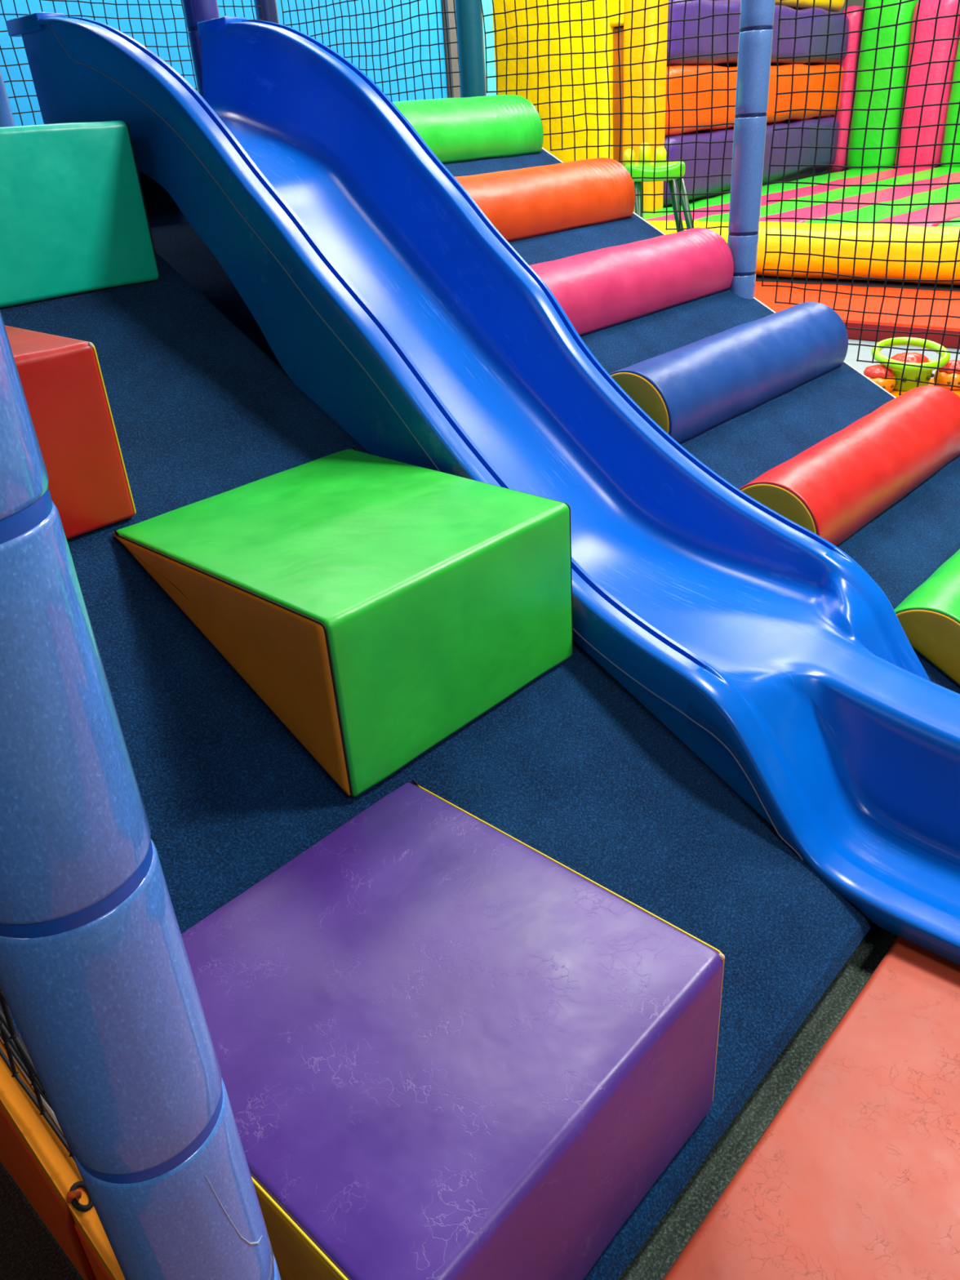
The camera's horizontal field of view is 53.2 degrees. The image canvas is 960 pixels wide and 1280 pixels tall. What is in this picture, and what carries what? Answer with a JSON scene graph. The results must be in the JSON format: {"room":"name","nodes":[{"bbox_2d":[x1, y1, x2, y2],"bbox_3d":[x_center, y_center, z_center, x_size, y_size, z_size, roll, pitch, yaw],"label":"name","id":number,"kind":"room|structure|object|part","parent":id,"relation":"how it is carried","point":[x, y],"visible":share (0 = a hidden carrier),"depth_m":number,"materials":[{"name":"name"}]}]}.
{"room":"indoor soft playground","nodes":[
{"label":"indoor soft playground","id":0,"kind":"room"},
{"bbox_2d":[0,0,447,126],"bbox_3d":[-3.457,-3.123,4.321,0.150,4.600,9.220,21,37,38],"label":"wall","id":1,"kind":"structure","parent":0,"point":[10,58],"depth_m":6.46,"materials":[{"name":"blue paint"}]},
{"bbox_2d":[440,0,460,97],"bbox_3d":[-0.230,-4.977,7.304,0.200,4.600,0.280,21,37,38],"label":"trim","id":2,"kind":"structure","parent":1,"relation":"attached to","point":[449,5],"depth_m":7.38,"materials":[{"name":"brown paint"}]},
{"bbox_2d":[0,927,897,1279],"bbox_3d":[-0.491,-0.093,3.281,7.200,0.100,3.302,21,37,38],"label":"floor","id":3,"kind":"structure","parent":0,"point":[653,1260],"depth_m":1.50,"materials":[{"name":"carpet"}]},
{"bbox_2d":[0,67,15,127],"bbox_3d":[-1.355,-1.542,2.600,0.105,3.192,0.105,21,37,38],"label":"post","id":4,"kind":"object","parent":3,"relation":"on","point":[6,119],"visible":0.02,"depth_m":2.63,"materials":[{"name":"blue plastic"}]},
{"bbox_2d":[0,311,281,1279],"bbox_3d":[-0.256,-0.015,0.483,0.105,2.392,0.105,21,37,38],"label":"post","id":5,"kind":"object","parent":3,"relation":"on","point":[98,987],"visible":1,"depth_m":0.54,"materials":[{"name":"blue plastic"}]},
{"bbox_2d":[0,987,75,1161],"bbox_3d":[-1.164,-0.611,1.104,2.324,2.643,0.057,21,37,38],"label":"safety net","id":6,"kind":"object","parent":5,"relation":"attached to","point":[14,1045],"visible":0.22,"depth_m":1.14,"materials":[{"name":"black fabric"}]},
{"bbox_2d":[253,0,279,23],"bbox_3d":[-1.010,-2.752,4.781,0.105,3.192,0.105,21,37,38],"label":"post","id":7,"kind":"object","parent":3,"relation":"on","point":[269,10],"visible":0.02,"depth_m":4.59,"materials":[{"name":"blue plastic"}]},
{"bbox_2d":[0,0,263,125],"bbox_3d":[-1.835,-2.456,3.828,0.042,0.857,2.420,21,37,38],"label":"safety net","id":8,"kind":"object","parent":7,"relation":"attached to","point":[53,1],"visible":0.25,"depth_m":4.12,"materials":[{"name":"black fabric"}]},
{"bbox_2d":[454,0,486,97],"bbox_3d":[-0.033,-2.338,3.889,0.105,3.192,0.105,21,37,38],"label":"post","id":9,"kind":"object","parent":3,"relation":"on","point":[468,14],"visible":0.16,"depth_m":3.83,"materials":[{"name":"teal plastic"}]},
{"bbox_2d":[280,0,461,102],"bbox_3d":[-0.507,-2.635,4.267,0.036,0.842,1.222,-27,36,-36],"label":"safety net","id":10,"kind":"object","parent":9,"relation":"attached to","point":[347,1],"visible":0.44,"depth_m":4.16,"materials":[{"name":"black fabric"}]},
{"bbox_2d":[480,0,740,235],"bbox_3d":[0.451,-2.043,3.558,1.182,1.267,0.036,21,37,38],"label":"safety net","id":11,"kind":"object","parent":9,"relation":"attached to","point":[644,9],"visible":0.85,"depth_m":3.49,"materials":[{"name":"black fabric"}]},
{"bbox_2d":[0,147,959,1279],"bbox_3d":[0.031,-0.495,2.425,2.403,1.349,3.162,21,37,38],"label":"ramp","id":12,"kind":"object","parent":3,"relation":"on","point":[571,765],"visible":0.24,"depth_m":1.78,"materials":[{"name":"blue carpet"}]},
{"bbox_3d":[-1.087,0.037,1.446,2.256,1.207,0.012,21,37,38],"label":"edge trim","id":13,"kind":"part","parent":12,"relation":"part of","materials":[{"name":"plastic"}]},
{"bbox_2d":[0,1040,125,1279],"bbox_3d":[-1.101,0.117,1.466,2.250,1.334,0.045,21,37,38],"label":"padding","id":14,"kind":"object","parent":12,"relation":"attached to","point":[33,1155],"visible":0.84,"depth_m":1.18,"materials":[{"name":"orange plastic"}]},
{"bbox_2d":[4,325,136,539],"bbox_3d":[-1.104,-0.362,1.791,0.642,0.345,0.591,21,37,38],"label":"step","id":15,"kind":"structure","parent":12,"relation":"on","point":[61,379],"depth_m":1.73,"materials":[{"name":"red leather"}]},
{"bbox_2d":[0,120,159,307],"bbox_3d":[-1.246,-1.038,2.335,0.643,0.362,0.601,21,37,38],"label":"step","id":16,"kind":"structure","parent":12,"relation":"on","point":[74,219],"depth_m":2.20,"materials":[{"name":"teal leather"}]},
{"bbox_2d":[112,447,573,797],"bbox_3d":[-0.251,-0.087,1.891,0.642,0.344,0.606,21,37,38],"label":"step","id":17,"kind":"structure","parent":12,"relation":"on","point":[378,607],"depth_m":1.68,"materials":[{"name":"green leather"}]},
{"bbox_3d":[-0.455,0.027,1.704,0.625,0.330,0.006,21,37,38],"label":"panel","id":18,"kind":"part","parent":17,"relation":"part of","materials":[{"name":"orange leather"}]},
{"bbox_2d":[181,779,724,1279],"bbox_3d":[-0.087,0.585,1.349,0.618,0.331,0.611,21,37,38],"label":"step","id":19,"kind":"structure","parent":12,"relation":"on","point":[445,1049],"depth_m":1.20,"materials":[{"name":"purple leather"}]},
{"bbox_3d":[-0.293,0.700,1.161,0.600,0.317,0.006,21,37,38],"label":"panel","id":20,"kind":"part","parent":19,"relation":"part of","materials":[{"name":"leather"}]},
{"bbox_2d":[392,94,543,163],"bbox_3d":[-0.218,-1.817,3.432,0.262,0.209,1.107,21,37,38],"label":"roller","id":21,"kind":"object","parent":12,"relation":"on","point":[455,130],"visible":0.54,"depth_m":3.48,"materials":[{"name":"green leather"}]},
{"bbox_2d":[454,157,635,241],"bbox_3d":[0.113,-1.495,3.277,0.263,0.206,1.107,21,37,38],"label":"roller","id":22,"kind":"object","parent":12,"relation":"on","point":[522,203],"visible":0.69,"depth_m":3.26,"materials":[{"name":"orange leather"}]},
{"bbox_2d":[529,227,733,336],"bbox_3d":[0.441,-1.166,3.113,0.262,0.207,1.084,21,37,38],"label":"roller","id":23,"kind":"object","parent":12,"relation":"on","point":[600,289],"visible":0.77,"depth_m":3.03,"materials":[{"name":"pink leather"}]},
{"bbox_3d":[1.083,-1.135,3.408,2.386,1.276,0.012,21,37,38],"label":"edge trim","id":24,"kind":"part","parent":12,"relation":"part of","materials":[{"name":"plastic"}]},
{"bbox_2d":[608,302,848,444],"bbox_3d":[0.781,-0.847,2.964,0.263,0.207,1.107,21,37,38],"label":"roller","id":25,"kind":"object","parent":12,"relation":"on","point":[689,390],"visible":0.93,"depth_m":2.80,"materials":[{"name":"blue leather"}]},
{"bbox_2d":[738,385,959,546],"bbox_3d":[1.119,-0.521,2.805,0.264,0.206,1.107,21,37,38],"label":"roller","id":26,"kind":"object","parent":12,"relation":"on","point":[837,486],"visible":0.91,"depth_m":2.64,"materials":[{"name":"red leather"}]},
{"bbox_2d":[893,548,959,685],"bbox_3d":[1.455,-0.195,2.648,0.264,0.208,1.107,21,37,38],"label":"roller","id":27,"kind":"object","parent":12,"relation":"on","point":[929,616],"visible":0.88,"depth_m":2.30,"materials":[{"name":"green leather"}]},
{"bbox_2d":[727,0,774,298],"bbox_3d":[0.887,-1.965,3.080,0.105,3.192,0.105,21,37,38],"label":"post","id":28,"kind":"object","parent":3,"relation":"on","point":[757,16],"visible":0.55,"depth_m":3.19,"materials":[{"name":"blue plastic"}]},
{"bbox_2d":[760,0,959,395],"bbox_3d":[1.632,-1.262,2.776,1.763,1.985,0.037,21,37,38],"label":"safety net","id":29,"kind":"object","parent":28,"relation":"attached to","point":[900,2],"visible":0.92,"depth_m":3.07,"materials":[{"name":"black fabric"}]},
{"bbox_2d":[662,935,959,1279],"bbox_3d":[1.108,0.820,1.232,1.314,0.045,3.400,21,37,38],"label":"floor mat","id":30,"kind":"object","parent":3,"relation":"on","point":[855,1175],"visible":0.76,"depth_m":1.39,"materials":[{"name":"red plastic"}]},
{"bbox_2d":[5,12,959,964],"bbox_3d":[0.151,-0.602,2.168,3.070,1.653,0.644,21,37,38],"label":"slide","id":31,"kind":"object","parent":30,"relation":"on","point":[374,279],"visible":0.98,"depth_m":2.24,"materials":[{"name":"plastic"}]},
{"bbox_3d":[-1.448,-1.109,3.683,1.325,1.420,2.950,21,37,38],"label":"deck","id":32,"kind":"object","parent":3,"relation":"on","visible":0},
{"bbox_2d":[182,0,219,97],"bbox_3d":[-0.898,-2.439,2.699,0.105,1.772,0.105,21,37,38],"label":"post","id":33,"kind":"object","parent":32,"relation":"on","point":[195,11],"visible":0.26,"depth_m":2.95,"materials":[{"name":"blue plastic"}]},
{"bbox_2d":[0,338,959,1279],"bbox_3d":[0.945,-1.635,5.927,18.000,0.100,22.000,21,37,38],"label":"floor","id":34,"kind":"structure","parent":0,"point":[27,1252],"depth_m":1.41,"materials":[{"name":"grey carpet"}]},
{"bbox_2d":[622,142,692,232],"bbox_3d":[1.255,-2.605,6.309,0.609,1.208,0.359,-3,28,2],"label":"stool","id":35,"kind":"object","parent":34,"relation":"on","point":[673,170],"visible":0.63,"depth_m":6.08,"materials":[{"name":"plastic"}]},
{"bbox_3d":[1.047,-2.451,6.242,0.116,1.018,0.052,21,37,38],"label":"leg","id":36,"kind":"part","parent":35,"relation":"part of","materials":[{"name":"green plastic"}]},
{"bbox_3d":[1.105,-2.983,6.104,0.363,0.103,0.320,-3,28,2],"label":"seat","id":37,"kind":"part","parent":35,"relation":"part of","materials":[{"name":"plastic"}]},
{"bbox_3d":[1.379,-2.596,6.467,0.284,1.025,0.051,-8,29,-7],"label":"leg","id":38,"kind":"part","parent":35,"relation":"part of","materials":[{"name":"green plastic"}]},
{"bbox_3d":[1.411,-2.470,6.230,0.311,1.027,0.052,1,29,9],"label":"leg","id":39,"kind":"part","parent":35,"relation":"part of","materials":[{"name":"green plastic"}]},
{"bbox_2d":[492,0,959,291],"bbox_3d":[4.417,-5.103,8.591,7.900,2.996,6.302,21,37,38],"label":"castle","id":40,"kind":"object","parent":34,"relation":"on","point":[928,8],"visible":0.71,"depth_m":8.91},
{"bbox_2d":[754,281,959,348],"bbox_3d":[3.025,-2.079,6.185,5.300,0.180,0.945,21,37,38],"label":"mat","id":41,"kind":"object","parent":34,"relation":"on","point":[766,295],"visible":0.29,"depth_m":6.33,"materials":[{"name":"leather"}]},
{"bbox_3d":[2.712,-1.870,5.906,5.260,0.101,0.010,21,37,38],"label":"panel","id":42,"kind":"part","parent":41,"relation":"part of","materials":[{"name":"red leather"}]},
{"bbox_2d":[863,337,959,397],"bbox_3d":[2.191,-1.382,4.910,0.570,0.264,0.570,21,37,38],"label":"toy","id":43,"kind":"object","parent":34,"relation":"on","point":[877,373],"visible":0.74,"depth_m":4.83,"materials":[{"name":"green plastic"}]},
{"bbox_3d":[2.022,-1.367,4.861,0.145,0.050,0.145,7,30,19],"label":"pod lid","id":44,"kind":"part","parent":43,"relation":"part of","materials":[{"name":"red plastic"}]},
{"bbox_3d":[2.188,-1.421,4.888,0.191,0.078,0.191,-16,31,-20],"label":"scalloped lid","id":45,"kind":"part","parent":43,"relation":"part of","materials":[{"name":"red plastic"}]},
{"bbox_3d":[2.397,-1.386,4.846,0.145,0.050,0.145,7,30,19],"label":"pod lid","id":46,"kind":"part","parent":43,"relation":"part of","materials":[{"name":"red plastic"}]},
{"bbox_2d":[481,0,496,96],"bbox_3d":[-0.053,-5.097,7.502,0.150,4.600,0.260,21,37,38],"label":"trim","id":47,"kind":"structure","parent":0,"point":[486,4],"depth_m":7.69,"materials":[{"name":"teal paint"}]},
{"bbox_2d":[701,0,863,198],"bbox_3d":[7.572,-7.627,11.142,18.000,4.600,0.150,21,37,38],"label":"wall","id":48,"kind":"structure","parent":0,"point":[851,2],"depth_m":14.18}
]}

